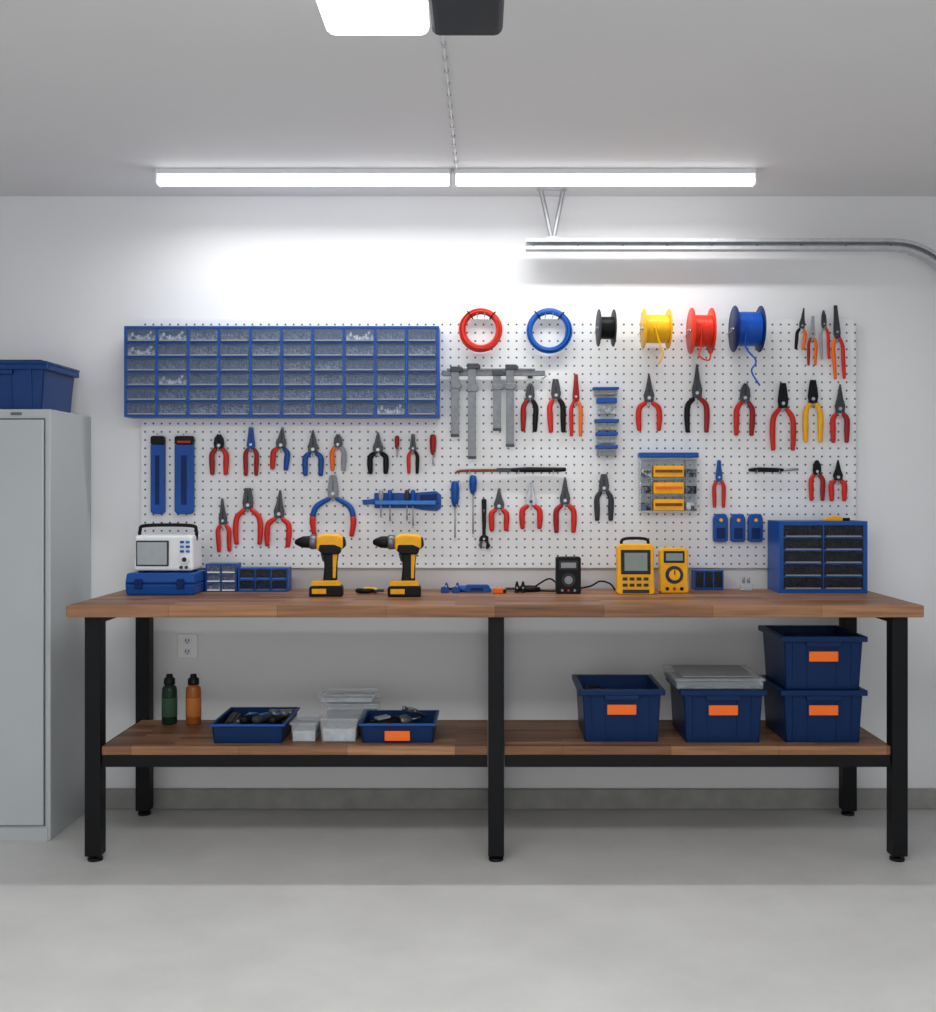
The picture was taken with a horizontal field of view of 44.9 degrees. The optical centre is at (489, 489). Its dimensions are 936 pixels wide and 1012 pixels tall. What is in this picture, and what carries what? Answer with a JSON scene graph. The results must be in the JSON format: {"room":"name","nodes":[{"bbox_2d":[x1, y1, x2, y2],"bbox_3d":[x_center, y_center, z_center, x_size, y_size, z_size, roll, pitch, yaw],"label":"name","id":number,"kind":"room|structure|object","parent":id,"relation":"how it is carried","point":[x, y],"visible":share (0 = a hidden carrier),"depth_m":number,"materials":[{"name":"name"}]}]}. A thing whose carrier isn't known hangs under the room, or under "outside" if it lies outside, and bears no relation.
{"room":"garage","nodes":[
{"label":"garage","id":0,"kind":"room"},
{"bbox_2d":[0,196,935,787],"bbox_3d":[-0.300,0.050,4.718,5.100,2.520,0.100,0,0,0],"label":"wall","id":1,"kind":"structure","parent":0,"point":[75,271],"depth_m":4.67,"materials":[{"name":"paint"}]},
{"bbox_2d":[177,634,197,657],"bbox_3d":[-1.244,0.643,4.662,0.084,0.100,0.012,0,0,0],"label":"power outlet","id":2,"kind":"object","parent":1,"relation":"attached to","point":[187,644],"visible":1,"depth_m":4.66,"materials":[{"name":"white plastic"}]},
{"bbox_2d":[141,319,855,567],"bbox_3d":[0.035,-0.190,4.654,2.928,1.020,0.028,0,0,0],"label":"pegboard","id":3,"kind":"object","parent":1,"relation":"attached to","point":[784,495],"visible":0.64,"depth_m":4.64,"materials":[{"name":"white plastic"}]},
{"bbox_2d":[215,498,231,551],"bbox_3d":[-1.087,0.143,4.621,0.066,0.221,0.016,0,0,3],"label":"pliers","id":4,"kind":"object","parent":3,"relation":"hanging from","point":[222,515],"visible":1,"depth_m":4.62,"materials":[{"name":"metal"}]},
{"bbox_2d":[264,490,291,547],"bbox_3d":[-0.865,0.117,4.621,0.114,0.235,0.015,0,0,0],"label":"pliers","id":5,"kind":"object","parent":3,"relation":"hanging from","point":[279,510],"visible":1,"depth_m":4.62,"materials":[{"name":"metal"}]},
{"bbox_2d":[270,427,289,470],"bbox_3d":[-0.856,-0.168,4.621,0.083,0.178,0.015,0,0,0],"label":"pliers","id":6,"kind":"object","parent":3,"relation":"hanging from","point":[281,442],"visible":1,"depth_m":4.62,"materials":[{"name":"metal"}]},
{"bbox_2d":[124,326,439,418],"bbox_3d":[-0.834,-0.474,4.582,1.260,0.364,0.109,0,0,0],"label":"organizer","id":7,"kind":"object","parent":3,"relation":"attached to","point":[171,372],"visible":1,"depth_m":4.54,"materials":[{"name":"blue plastic"}]},
{"bbox_2d":[302,430,323,475],"bbox_3d":[-0.722,-0.151,4.621,0.089,0.188,0.015,0,0,0],"label":"pliers","id":8,"kind":"object","parent":3,"relation":"hanging from","point":[312,446],"visible":1,"depth_m":4.62,"materials":[{"name":"metal"}]},
{"bbox_2d":[367,432,388,473],"bbox_3d":[-0.457,-0.150,4.621,0.089,0.172,0.015,0,0,0],"label":"pliers","id":9,"kind":"object","parent":3,"relation":"attached to","point":[377,447],"visible":1,"depth_m":4.62,"materials":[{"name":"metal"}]},
{"bbox_2d":[362,491,440,510],"bbox_3d":[-0.361,0.045,4.612,0.322,0.081,0.055,0,0,0],"label":"tool rack","id":10,"kind":"object","parent":3,"relation":"attached to","point":[431,500],"visible":1,"depth_m":4.63,"materials":[{"name":"plastic"}]},
{"bbox_2d":[442,368,546,378],"bbox_3d":[0.018,-0.472,4.617,0.428,0.045,0.045,0,0,0],"label":"rail","id":11,"kind":"object","parent":3,"relation":"attached to","point":[530,372],"visible":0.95,"depth_m":4.61,"materials":[{"name":"grey metal"}]},
{"bbox_2d":[450,366,462,436],"bbox_3d":[-0.135,-0.358,4.596,0.053,0.286,0.016,0,0,0],"label":"clamp","id":12,"kind":"object","parent":11,"relation":"hanging from","point":[455,385],"visible":1,"depth_m":4.59,"materials":[{"name":"grey metal"}]},
{"bbox_2d":[467,363,479,458],"bbox_3d":[-0.066,-0.319,4.596,0.053,0.387,0.016,0,0,0],"label":"clamp","id":13,"kind":"object","parent":11,"relation":"hanging from","point":[472,388],"visible":1,"depth_m":4.59,"materials":[{"name":"grey metal"}]},
{"bbox_2d":[492,370,504,430],"bbox_3d":[0.036,-0.362,4.596,0.053,0.245,0.016,0,0,0],"label":"clamp","id":14,"kind":"object","parent":11,"relation":"hanging from","point":[497,386],"visible":1,"depth_m":4.59,"materials":[{"name":"grey metal"}]},
{"bbox_2d":[505,364,517,446],"bbox_3d":[0.089,-0.342,4.596,0.054,0.334,0.016,0,0,0],"label":"clamp","id":15,"kind":"object","parent":11,"relation":"hanging from","point":[510,386],"visible":1,"depth_m":4.59,"materials":[{"name":"grey metal"}]},
{"bbox_2d":[489,488,508,530],"bbox_3d":[0.037,0.080,4.621,0.086,0.176,0.015,0,0,0],"label":"pliers","id":16,"kind":"object","parent":3,"relation":"hanging from","point":[498,504],"visible":1,"depth_m":4.62,"materials":[{"name":"metal"}]},
{"bbox_2d":[519,482,542,528],"bbox_3d":[0.167,0.064,4.621,0.097,0.192,0.015,0,0,0],"label":"pliers","id":17,"kind":"object","parent":3,"relation":"hanging from","point":[530,499],"visible":1,"depth_m":4.62,"materials":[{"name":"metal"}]},
{"bbox_2d":[553,477,576,532],"bbox_3d":[0.306,0.061,4.621,0.097,0.228,0.015,0,0,0],"label":"pliers","id":18,"kind":"object","parent":3,"relation":"hanging from","point":[564,497],"visible":1,"depth_m":4.62,"materials":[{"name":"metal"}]},
{"bbox_2d":[636,374,661,430],"bbox_3d":[0.648,-0.357,4.621,0.110,0.232,0.015,0,0,0],"label":"pliers","id":19,"kind":"object","parent":3,"relation":"hanging from","point":[648,394],"visible":1,"depth_m":4.62,"materials":[{"name":"rubber"}]},
{"bbox_2d":[638,452,698,509],"bbox_3d":[0.723,-0.031,4.604,0.240,0.240,0.060,0,0,0],"label":"case","id":20,"kind":"object","parent":3,"relation":"attached to","point":[657,471],"visible":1,"depth_m":4.58,"materials":[{"name":"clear plastic"}]},
{"bbox_2d":[684,364,709,432],"bbox_3d":[0.844,-0.374,4.621,0.105,0.280,0.015,0,0,0],"label":"pliers","id":21,"kind":"object","parent":3,"relation":"hanging from","point":[696,388],"visible":1,"depth_m":4.62,"materials":[{"name":"metal"}]},
{"bbox_2d":[713,514,727,541],"bbox_3d":[0.940,0.154,4.621,0.059,0.114,0.034,0,0,0],"label":"holder","id":22,"kind":"object","parent":3,"relation":"attached to","point":[720,521],"visible":1,"depth_m":4.61,"materials":[{"name":"plastic"}]},
{"bbox_2d":[730,514,744,541],"bbox_3d":[1.011,0.154,4.621,0.059,0.114,0.034,0,0,0],"label":"holder","id":23,"kind":"object","parent":3,"relation":"attached to","point":[737,521],"visible":1,"depth_m":4.61,"materials":[{"name":"plastic"}]},
{"bbox_2d":[728,306,766,385],"bbox_3d":[1.029,-0.574,4.536,0.132,0.327,0.186,0,0,-2],"label":"spool","id":24,"kind":"object","parent":3,"relation":"hanging from","point":[749,328],"visible":1,"depth_m":4.48,"materials":[{"name":"blue plastic"}]},
{"bbox_2d":[747,514,762,541],"bbox_3d":[1.082,0.154,4.621,0.059,0.114,0.034,0,0,0],"label":"holder","id":25,"kind":"object","parent":3,"relation":"attached to","point":[754,521],"visible":1,"depth_m":4.61,"materials":[{"name":"plastic"}]},
{"bbox_2d":[828,460,847,500],"bbox_3d":[1.419,-0.038,4.621,0.078,0.168,0.015,0,0,0],"label":"pliers","id":26,"kind":"object","parent":3,"relation":"hanging from","point":[837,475],"visible":1,"depth_m":4.62,"materials":[{"name":"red plastic"}]},
{"bbox_2d":[830,384,849,442],"bbox_3d":[1.427,-0.312,4.621,0.082,0.240,0.015,0,0,0],"label":"pliers","id":27,"kind":"object","parent":3,"relation":"hanging from","point":[839,405],"visible":1,"depth_m":4.62,"materials":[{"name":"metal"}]},
{"bbox_3d":[-0.022,-0.711,4.621,0.004,0.014,0.056,0,0,0],"label":"hook","id":28,"kind":"object","parent":3,"relation":"attached to","visible":0},
{"bbox_2d":[459,308,501,351],"bbox_3d":[-0.038,-0.650,4.613,0.178,0.179,0.040,0,0,0],"label":"coil","id":29,"kind":"object","parent":28,"relation":"hanging from","point":[464,338],"visible":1,"depth_m":4.60,"materials":[{"name":"red plastic"}]},
{"bbox_3d":[0.225,-0.711,4.621,0.004,0.014,0.056,0,0,0],"label":"hook","id":30,"kind":"object","parent":3,"relation":"attached to","visible":0},
{"bbox_2d":[526,308,571,353],"bbox_3d":[0.242,-0.648,4.613,0.187,0.187,0.040,0,0,0],"label":"coil","id":31,"kind":"object","parent":30,"relation":"hanging from","point":[568,334],"visible":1,"depth_m":4.60,"materials":[{"name":"blue plastic"}]},
{"bbox_3d":[0.426,-0.647,4.591,0.004,0.014,0.142,0,0,0],"label":"hook","id":32,"kind":"object","parent":3,"relation":"attached to","visible":0},
{"bbox_2d":[595,309,616,346],"bbox_3d":[0.464,-0.649,4.536,0.088,0.150,0.150,0,0,-3],"label":"spool","id":33,"kind":"object","parent":32,"relation":"hanging from","point":[606,326],"visible":1,"depth_m":4.50,"materials":[{"name":"grey plastic"}]},
{"bbox_3d":[0.606,-0.643,4.591,0.004,0.014,0.142,0,0,0],"label":"hook","id":34,"kind":"object","parent":3,"relation":"attached to","visible":0},
{"bbox_2d":[640,309,672,363],"bbox_3d":[0.665,-0.612,4.536,0.128,0.227,0.162,0,0,-2],"label":"spool","id":35,"kind":"object","parent":34,"relation":"hanging from","point":[656,328],"visible":1,"depth_m":4.49,"materials":[{"name":"plastic"}]},
{"bbox_3d":[0.797,-0.635,4.591,0.004,0.014,0.142,0,0,0],"label":"hook","id":36,"kind":"object","parent":3,"relation":"attached to","visible":0},
{"bbox_2d":[686,308,716,360],"bbox_3d":[0.845,-0.619,4.536,0.108,0.221,0.186,0,0,-2],"label":"spool","id":37,"kind":"object","parent":36,"relation":"hanging from","point":[703,328],"visible":0.99,"depth_m":4.49,"materials":[{"name":"plastic"}]},
{"bbox_3d":[0.351,-0.351,4.625,0.004,0.014,0.043,0,0,0],"label":"hook","id":38,"kind":"object","parent":3,"relation":"attached to","visible":0},
{"bbox_2d":[569,374,582,435],"bbox_3d":[0.351,-0.346,4.621,0.057,0.254,0.014,0,0,0],"label":"pliers","id":39,"kind":"object","parent":38,"relation":"hanging from","point":[575,397],"visible":1,"depth_m":4.62,"materials":[{"name":"metal"}]},
{"bbox_3d":[-0.975,-0.162,4.625,0.004,0.014,0.043,0,0,0],"label":"hook","id":40,"kind":"object","parent":3,"relation":"attached to","visible":0},
{"bbox_2d":[243,427,258,475],"bbox_3d":[-0.975,-0.157,4.621,0.066,0.199,0.014,0,0,0],"label":"pliers","id":41,"kind":"object","parent":40,"relation":"hanging from","point":[250,440],"visible":1,"depth_m":4.62,"materials":[{"name":"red plastic"}]},
{"bbox_3d":[0.934,-0.030,4.625,0.004,0.014,0.043,0,0,0],"label":"hook","id":42,"kind":"object","parent":3,"relation":"attached to","visible":0},
{"bbox_2d":[712,460,725,507],"bbox_3d":[0.934,-0.025,4.621,0.057,0.195,0.014,0,0,0],"label":"pliers","id":43,"kind":"object","parent":42,"relation":"hanging from","point":[718,477],"visible":1,"depth_m":4.62,"materials":[{"name":"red plastic"}]},
{"bbox_3d":[1.415,-0.609,4.625,0.004,0.014,0.043,0,0,0],"label":"hook","id":44,"kind":"object","parent":3,"relation":"attached to","visible":0},
{"bbox_2d":[831,305,845,378],"bbox_3d":[1.421,-0.603,4.621,0.060,0.303,0.016,0,0,-7],"label":"pliers","id":45,"kind":"object","parent":44,"relation":"hanging from","point":[836,325],"visible":1,"depth_m":4.62,"materials":[{"name":"metal"}]},
{"bbox_3d":[0.269,-0.366,4.625,0.004,0.014,0.043,0,0,0],"label":"hook","id":46,"kind":"object","parent":3,"relation":"attached to","visible":0},
{"bbox_2d":[547,379,565,432],"bbox_3d":[0.271,-0.343,4.621,0.078,0.219,0.015,-2,0,0],"label":"pliers","id":47,"kind":"object","parent":46,"relation":"hanging from","point":[555,389],"visible":1,"depth_m":4.62,"materials":[{"name":"rubber"}]},
{"bbox_3d":[1.195,-0.327,4.625,0.004,0.014,0.043,0,0,0],"label":"hook","id":48,"kind":"object","parent":3,"relation":"attached to","visible":0},
{"bbox_2d":[770,383,795,450],"bbox_3d":[1.195,-0.299,4.621,0.110,0.276,0.015,0,0,0],"label":"pliers","id":49,"kind":"object","parent":48,"relation":"hanging from","point":[782,394],"visible":1,"depth_m":4.62,"materials":[{"name":"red plastic"}]},
{"bbox_3d":[1.317,-0.347,4.625,0.004,0.014,0.043,0,0,0],"label":"hook","id":50,"kind":"object","parent":3,"relation":"attached to","visible":0},
{"bbox_2d":[803,380,822,442],"bbox_3d":[1.317,-0.321,4.621,0.086,0.255,0.015,0,0,0],"label":"pliers","id":51,"kind":"object","parent":50,"relation":"hanging from","point":[812,391],"visible":1,"depth_m":4.62,"materials":[{"name":"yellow plastic"}]},
{"bbox_3d":[-0.987,0.084,4.625,0.004,0.014,0.043,0,0,0],"label":"hook","id":52,"kind":"object","parent":3,"relation":"attached to","visible":0},
{"bbox_2d":[233,488,262,544],"bbox_3d":[-0.987,0.108,4.621,0.126,0.232,0.015,0,0,0],"label":"pliers","id":53,"kind":"object","parent":52,"relation":"hanging from","point":[247,502],"visible":1,"depth_m":4.62,"materials":[{"name":"metal"}]},
{"bbox_3d":[0.465,0.010,4.625,0.004,0.014,0.043,0,0,0],"label":"hook","id":54,"kind":"object","parent":3,"relation":"attached to","visible":0},
{"bbox_2d":[594,474,613,520],"bbox_3d":[0.465,0.030,4.621,0.082,0.192,0.015,0,0,0],"label":"pliers","id":55,"kind":"object","parent":54,"relation":"hanging from","point":[603,483],"visible":1,"depth_m":4.62,"materials":[{"name":"metal"}]},
{"bbox_3d":[-0.640,0.039,4.625,0.004,0.014,0.043,0,0,0],"label":"hook","id":56,"kind":"object","parent":3,"relation":"attached to","visible":0},
{"bbox_2d":[309,475,356,536],"bbox_3d":[-0.640,0.065,4.621,0.192,0.252,0.016,0,0,0],"label":"pliers","id":57,"kind":"object","parent":56,"relation":"hanging from","point":[332,491],"visible":0.98,"depth_m":4.62,"materials":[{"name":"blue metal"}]},
{"bbox_3d":[0.163,-0.363,4.625,0.004,0.014,0.043,0,0,0],"label":"hook","id":58,"kind":"object","parent":3,"relation":"attached to","visible":0},
{"bbox_2d":[520,383,538,431],"bbox_3d":[0.162,-0.337,4.621,0.074,0.199,0.014,2,0,0],"label":"pliers","id":59,"kind":"object","parent":58,"relation":"hanging from","point":[530,393],"visible":1,"depth_m":4.62,"materials":[{"name":"rubber"}]},
{"bbox_3d":[1.040,-0.357,4.625,0.004,0.014,0.043,0,0,0],"label":"hook","id":60,"kind":"object","parent":3,"relation":"attached to","visible":0},
{"bbox_2d":[733,383,754,435],"bbox_3d":[1.039,-0.329,4.621,0.089,0.215,0.015,2,0,0],"label":"cutter","id":61,"kind":"object","parent":60,"relation":"hanging from","point":[745,390],"visible":1,"depth_m":4.62,"materials":[{"name":"rubber"}]},
{"bbox_3d":[-1.105,-0.167,4.625,0.004,0.014,0.043,0,0,0],"label":"hook","id":62,"kind":"object","parent":3,"relation":"attached to","visible":0},
{"bbox_2d":[209,434,228,474],"bbox_3d":[-1.105,-0.144,4.621,0.082,0.167,0.015,0,0,0],"label":"cutter","id":63,"kind":"object","parent":62,"relation":"hanging from","point":[218,440],"visible":1,"depth_m":4.62,"materials":[{"name":"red plastic"}]},
{"bbox_3d":[-0.620,-0.173,4.625,0.004,0.014,0.043,0,0,0],"label":"hook","id":64,"kind":"object","parent":3,"relation":"attached to","visible":0},
{"bbox_2d":[329,434,346,470],"bbox_3d":[-0.620,-0.153,4.621,0.070,0.151,0.014,0,0,0],"label":"pliers","id":65,"kind":"object","parent":64,"relation":"hanging from","point":[337,439],"visible":1,"depth_m":4.62,"materials":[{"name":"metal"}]},
{"bbox_3d":[0.117,-0.073,4.625,0.004,0.014,0.043,0,0,0],"label":"hook","id":66,"kind":"object","parent":3,"relation":"attached to","visible":0},
{"bbox_2d":[455,467,565,473],"bbox_3d":[0.083,-0.079,4.621,0.455,0.028,0.021,0,0,0],"label":"file","id":67,"kind":"object","parent":66,"relation":"on","point":[521,469],"visible":1,"depth_m":4.62,"materials":[{"name":"metal"}]},
{"bbox_2d":[106,788,935,808],"bbox_3d":[-0.300,1.269,4.657,4.900,0.082,0.022,0,0,0],"label":"baseboard","id":68,"kind":"structure","parent":1,"relation":"attached to","point":[116,798],"depth_m":4.65,"materials":[{"name":"concrete"}]},
{"bbox_2d":[0,809,935,1011],"bbox_3d":[-0.300,1.360,1.468,5.100,0.100,6.600,0,0,0],"label":"floor","id":69,"kind":"structure","parent":0,"point":[182,910],"depth_m":3.56,"materials":[{"name":"concrete"}]},
{"bbox_2d":[0,409,90,840],"bbox_3d":[-2.092,0.504,4.434,0.900,1.612,0.461,0,0,0],"label":"tall cabinet","id":70,"kind":"object","parent":69,"relation":"on","point":[45,454],"visible":0.94,"depth_m":4.23,"materials":[{"name":"grey metal"}]},
{"bbox_2d":[0,360,79,412],"bbox_3d":[-1.890,-0.399,4.438,0.444,0.192,0.344,0,0,0],"label":"storage tote","id":71,"kind":"object","parent":70,"relation":"on","point":[24,384],"visible":0.94,"depth_m":4.29,"materials":[{"name":"blue plastic"}]},
{"bbox_2d":[66,588,923,861],"bbox_3d":[0.018,0.846,4.292,2.996,0.929,0.677,0,0,0],"label":"workbench","id":72,"kind":"object","parent":69,"relation":"on","point":[148,743],"depth_m":3.99,"materials":[{"name":"brown wood"}]},
{"bbox_2d":[125,570,204,594],"bbox_3d":[-1.264,0.361,4.432,0.267,0.084,0.211,0,0,0],"label":"equipment case","id":73,"kind":"object","parent":72,"relation":"on","point":[150,582],"visible":0.89,"depth_m":4.34,"materials":[{"name":"blue plastic"}]},
{"bbox_2d":[134,523,201,571],"bbox_3d":[-1.261,0.224,4.435,0.237,0.188,0.165,0,0,0],"label":"oscilloscope","id":74,"kind":"object","parent":73,"relation":"on","point":[153,552],"visible":1,"depth_m":4.37,"materials":[{"name":"white plastic"}]},
{"bbox_2d":[161,674,176,724],"bbox_3d":[-1.236,0.805,4.368,0.059,0.192,0.059,0,0,0],"label":"bottle","id":75,"kind":"object","parent":72,"relation":"on","point":[169,690],"visible":1,"depth_m":4.35,"materials":[{"name":"green plastic"}]},
{"bbox_2d":[186,674,200,724],"bbox_3d":[-1.143,0.805,4.368,0.059,0.192,0.059,0,0,0],"label":"bottle","id":76,"kind":"object","parent":72,"relation":"on","point":[193,690],"visible":1,"depth_m":4.34,"materials":[{"name":"orange plastic"}]},
{"bbox_2d":[205,563,240,591],"bbox_3d":[-1.063,0.348,4.521,0.122,0.111,0.095,0,0,0],"label":"drawer box","id":77,"kind":"object","parent":72,"relation":"on","point":[219,577],"visible":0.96,"depth_m":4.49,"materials":[{"name":"blue plastic"}]},
{"bbox_2d":[209,707,299,742],"bbox_3d":[-0.861,0.866,4.178,0.268,0.070,0.326,0,0,0],"label":"tray","id":78,"kind":"object","parent":72,"relation":"on","point":[265,732],"visible":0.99,"depth_m":4.03,"materials":[{"name":"blue plastic"}]},
{"bbox_2d":[238,567,291,591],"bbox_3d":[-0.897,0.356,4.516,0.198,0.095,0.085,0,0,0],"label":"drawer box","id":79,"kind":"object","parent":72,"relation":"on","point":[250,579],"visible":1,"depth_m":4.48,"materials":[{"name":"blue plastic"}]},
{"bbox_2d":[293,724,319,740],"bbox_3d":[-0.665,0.865,4.113,0.097,0.072,0.158,0,0,0],"label":"clear container","id":80,"kind":"object","parent":72,"relation":"on","point":[302,732],"visible":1,"depth_m":4.05,"materials":[{"name":"plastic"}]},
{"bbox_2d":[295,533,345,596],"bbox_3d":[-0.645,0.284,4.307,0.193,0.238,0.074,0,0,-3],"label":"cordless drill","id":81,"kind":"object","parent":72,"relation":"on","point":[330,545],"visible":1,"depth_m":4.28,"materials":[{"name":"yellow plastic"}]},
{"bbox_2d":[323,719,360,740],"bbox_3d":[-0.539,0.857,4.133,0.140,0.088,0.208,0,0,0],"label":"clear container","id":82,"kind":"object","parent":72,"relation":"on","point":[334,729],"visible":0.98,"depth_m":4.05,"materials":[{"name":"plastic"}]},
{"bbox_2d":[329,709,377,718],"bbox_3d":[-0.523,0.856,4.358,0.205,0.090,0.128,0,0,0],"label":"clear container","id":83,"kind":"object","parent":82,"relation":"on","point":[335,713],"visible":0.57,"depth_m":4.32,"materials":[{"name":"plastic"}]},
{"bbox_2d":[322,693,374,701],"bbox_3d":[-0.544,0.792,4.363,0.224,0.035,0.138,0,0,0],"label":"clear container","id":84,"kind":"object","parent":83,"relation":"on","point":[328,697],"visible":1,"depth_m":4.32,"materials":[{"name":"plastic"}]},
{"bbox_2d":[373,533,423,596],"bbox_3d":[-0.347,0.284,4.297,0.193,0.238,0.074,0,0,-2],"label":"cordless drill","id":85,"kind":"object","parent":72,"relation":"on","point":[408,546],"visible":1,"depth_m":4.27,"materials":[{"name":"yellow plastic"}]},
{"bbox_2d":[359,710,438,742],"bbox_3d":[-0.329,0.866,4.151,0.276,0.070,0.260,0,0,0],"label":"tray","id":86,"kind":"object","parent":72,"relation":"on","point":[422,730],"visible":0.98,"depth_m":4.04,"materials":[{"name":"blue plastic"}]},
{"bbox_2d":[368,714,420,722],"bbox_3d":[-0.348,0.858,4.159,0.208,0.068,0.060,0,0,-27],"label":"attachment","id":87,"kind":"object","parent":86,"relation":"in","point":[385,718],"visible":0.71,"depth_m":4.14,"materials":[{"name":"black plastic"}]},
{"bbox_2d":[66,589,923,616],"bbox_3d":[0.018,0.424,4.292,2.996,0.042,0.677,0,0,0],"label":"countertop","id":88,"kind":"structure","parent":72,"relation":"on","point":[295,602],"depth_m":3.96,"materials":[{"name":"brown wood"}]},
{"bbox_2d":[555,556,580,593],"bbox_3d":[0.304,0.331,4.409,0.097,0.143,0.059,0,0,0],"label":"meter","id":89,"kind":"object","parent":72,"relation":"on","point":[567,568],"visible":1,"depth_m":4.39,"materials":[{"name":"plastic"}]},
{"bbox_2d":[572,674,664,741],"bbox_3d":[0.470,0.806,4.200,0.308,0.190,0.345,0,0,0],"label":"storage tote","id":90,"kind":"object","parent":72,"relation":"on","point":[630,713],"visible":1,"depth_m":4.05,"materials":[{"name":"blue plastic"}]},
{"bbox_2d":[615,537,654,594],"bbox_3d":[0.562,0.293,4.387,0.146,0.225,0.064,0,0,0],"label":"multimeter","id":91,"kind":"object","parent":72,"relation":"on","point":[634,562],"visible":1,"depth_m":4.36,"materials":[{"name":"yellow plastic"}]},
{"bbox_2d":[658,547,688,592],"bbox_3d":[0.719,0.315,4.444,0.113,0.181,0.070,0,0,0],"label":"multimeter","id":92,"kind":"object","parent":72,"relation":"on","point":[672,561],"visible":1,"depth_m":4.42,"materials":[{"name":"yellow plastic"}]},
{"bbox_2d":[691,569,723,589],"bbox_3d":[0.879,0.363,4.580,0.117,0.081,0.075,0,0,0],"label":"drawer box","id":93,"kind":"object","parent":72,"relation":"on","point":[701,579],"visible":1,"depth_m":4.55,"materials":[{"name":"blue plastic"}]},
{"bbox_2d":[666,677,766,741],"bbox_3d":[0.830,0.806,4.191,0.308,0.190,0.345,0,0,0],"label":"storage tote","id":94,"kind":"object","parent":72,"relation":"on","point":[698,715],"visible":0.77,"depth_m":4.04,"materials":[{"name":"blue plastic"}]},
{"bbox_2d":[665,665,761,688],"bbox_3d":[0.820,0.689,4.191,0.320,0.044,0.320,0,0,0],"label":"lid","id":95,"kind":"object","parent":94,"relation":"on","point":[686,676],"visible":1,"depth_m":4.14,"materials":[{"name":"plastic"}]},
{"bbox_2d":[758,675,867,741],"bbox_3d":[1.186,0.806,4.191,0.308,0.190,0.345,0,0,0],"label":"storage tote","id":96,"kind":"object","parent":72,"relation":"on","point":[795,715],"visible":0.85,"depth_m":4.04,"materials":[{"name":"blue plastic"}]},
{"bbox_2d":[758,625,867,688],"bbox_3d":[1.186,0.615,4.191,0.308,0.190,0.345,0,0,0],"label":"storage tote","id":97,"kind":"object","parent":96,"relation":"on","point":[816,656],"visible":1,"depth_m":4.04,"materials":[{"name":"blue plastic"}]},
{"bbox_2d":[768,520,866,592],"bbox_3d":[1.302,0.263,4.516,0.344,0.281,0.195,0,0,0],"label":"drawer organizer","id":98,"kind":"object","parent":72,"relation":"on","point":[805,556],"visible":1,"depth_m":4.42,"materials":[{"name":"blue plastic"}]},
{"bbox_2d":[0,0,935,195],"bbox_3d":[-0.300,-1.260,1.468,5.100,0.100,6.600,0,0,0],"label":"ceiling","id":99,"kind":"structure","parent":0,"point":[818,97],"depth_m":3.44,"materials":[{"name":"paint"}]},
{"bbox_2d":[155,168,451,187],"bbox_3d":[-0.704,-1.181,4.293,1.116,0.058,0.068,0,0,0],"label":"ceiling light","id":100,"kind":"object","parent":99,"relation":"attached to","point":[163,176],"visible":1,"depth_m":4.27,"materials":[{"name":"white plastic"}]},
{"bbox_2d":[158,175,448,185],"bbox_3d":[-0.704,-1.173,4.293,1.100,0.034,0.048,0,0,0],"label":"diffuser","id":101,"kind":"object","parent":100,"relation":"attached to","point":[163,180],"depth_m":4.27,"materials":[{"name":"white plastic"}]},
{"bbox_2d":[316,0,503,35],"bbox_3d":[-0.173,-1.119,2.369,0.420,0.182,0.437,0,0,0],"label":"garage door opener","id":102,"kind":"object","parent":99,"relation":"attached to","point":[340,17],"visible":1,"depth_m":2.46,"materials":[{"name":"grey plastic"}]},
{"bbox_2d":[316,0,428,34],"bbox_3d":[-0.260,-1.113,2.377,0.246,0.170,0.418,0,0,0],"label":"lamp","id":103,"kind":"object","parent":102,"relation":"attached to","point":[340,17],"depth_m":2.47,"materials":[{"name":"white plastic"}]},
{"bbox_2d":[441,36,457,169],"bbox_3d":[-0.125,-1.206,3.458,0.012,0.009,1.603,0,0,0],"label":"cable","id":104,"kind":"object","parent":99,"relation":"attached to","point":[443,43],"visible":0.88,"depth_m":3.47,"materials":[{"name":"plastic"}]},
{"bbox_2d":[454,168,756,187],"bbox_3d":[0.435,-1.181,4.293,1.142,0.058,0.068,0,0,0],"label":"ceiling light","id":105,"kind":"object","parent":99,"relation":"attached to","point":[462,176],"visible":1,"depth_m":4.27,"materials":[{"name":"white plastic"}]},
{"bbox_2d":[456,175,754,185],"bbox_3d":[0.435,-1.173,4.293,1.126,0.034,0.048,0,0,0],"label":"diffuser","id":106,"kind":"object","parent":105,"relation":"attached to","point":[461,180],"depth_m":4.27,"materials":[{"name":"white plastic"}]},
{"bbox_2d":[526,188,935,270],"bbox_3d":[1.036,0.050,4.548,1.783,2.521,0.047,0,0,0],"label":"door track","id":107,"kind":"object","parent":99,"relation":"attached to","point":[551,243],"visible":1,"depth_m":4.52,"materials":[{"name":"metal"}]},
{"bbox_3d":[1.334,-0.061,4.625,0.004,0.014,0.043,0,0,0],"label":"hook","id":108,"kind":"object","parent":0,"visible":0},
{"bbox_2d":[808,460,825,500],"bbox_3d":[1.334,-0.039,4.621,0.070,0.167,0.014,0,0,0],"label":"cutter","id":109,"kind":"object","parent":108,"relation":"hanging from","point":[816,466],"visible":1,"depth_m":4.62,"materials":[{"name":"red plastic"}]},
{"bbox_3d":[-1.354,-0.224,4.625,0.004,0.014,0.043,0,0,0],"label":"hook","id":110,"kind":"object","parent":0,"visible":0},
{"bbox_2d":[150,436,165,513],"bbox_3d":[-1.354,-0.061,4.621,0.057,0.318,0.024,0,0,0],"label":"holster","id":111,"kind":"object","parent":110,"relation":"hanging from","point":[157,452],"visible":1,"depth_m":4.61,"materials":[{"name":"blue plastic"}]},
{"bbox_3d":[-1.246,-0.224,4.625,0.004,0.014,0.043,0,0,0],"label":"hook","id":112,"kind":"object","parent":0,"visible":0},
{"bbox_2d":[175,436,194,513],"bbox_3d":[-1.246,-0.061,4.621,0.078,0.318,0.024,0,0,0],"label":"holster","id":113,"kind":"object","parent":112,"relation":"hanging from","point":[184,454],"visible":1,"depth_m":4.61,"materials":[{"name":"blue plastic"}]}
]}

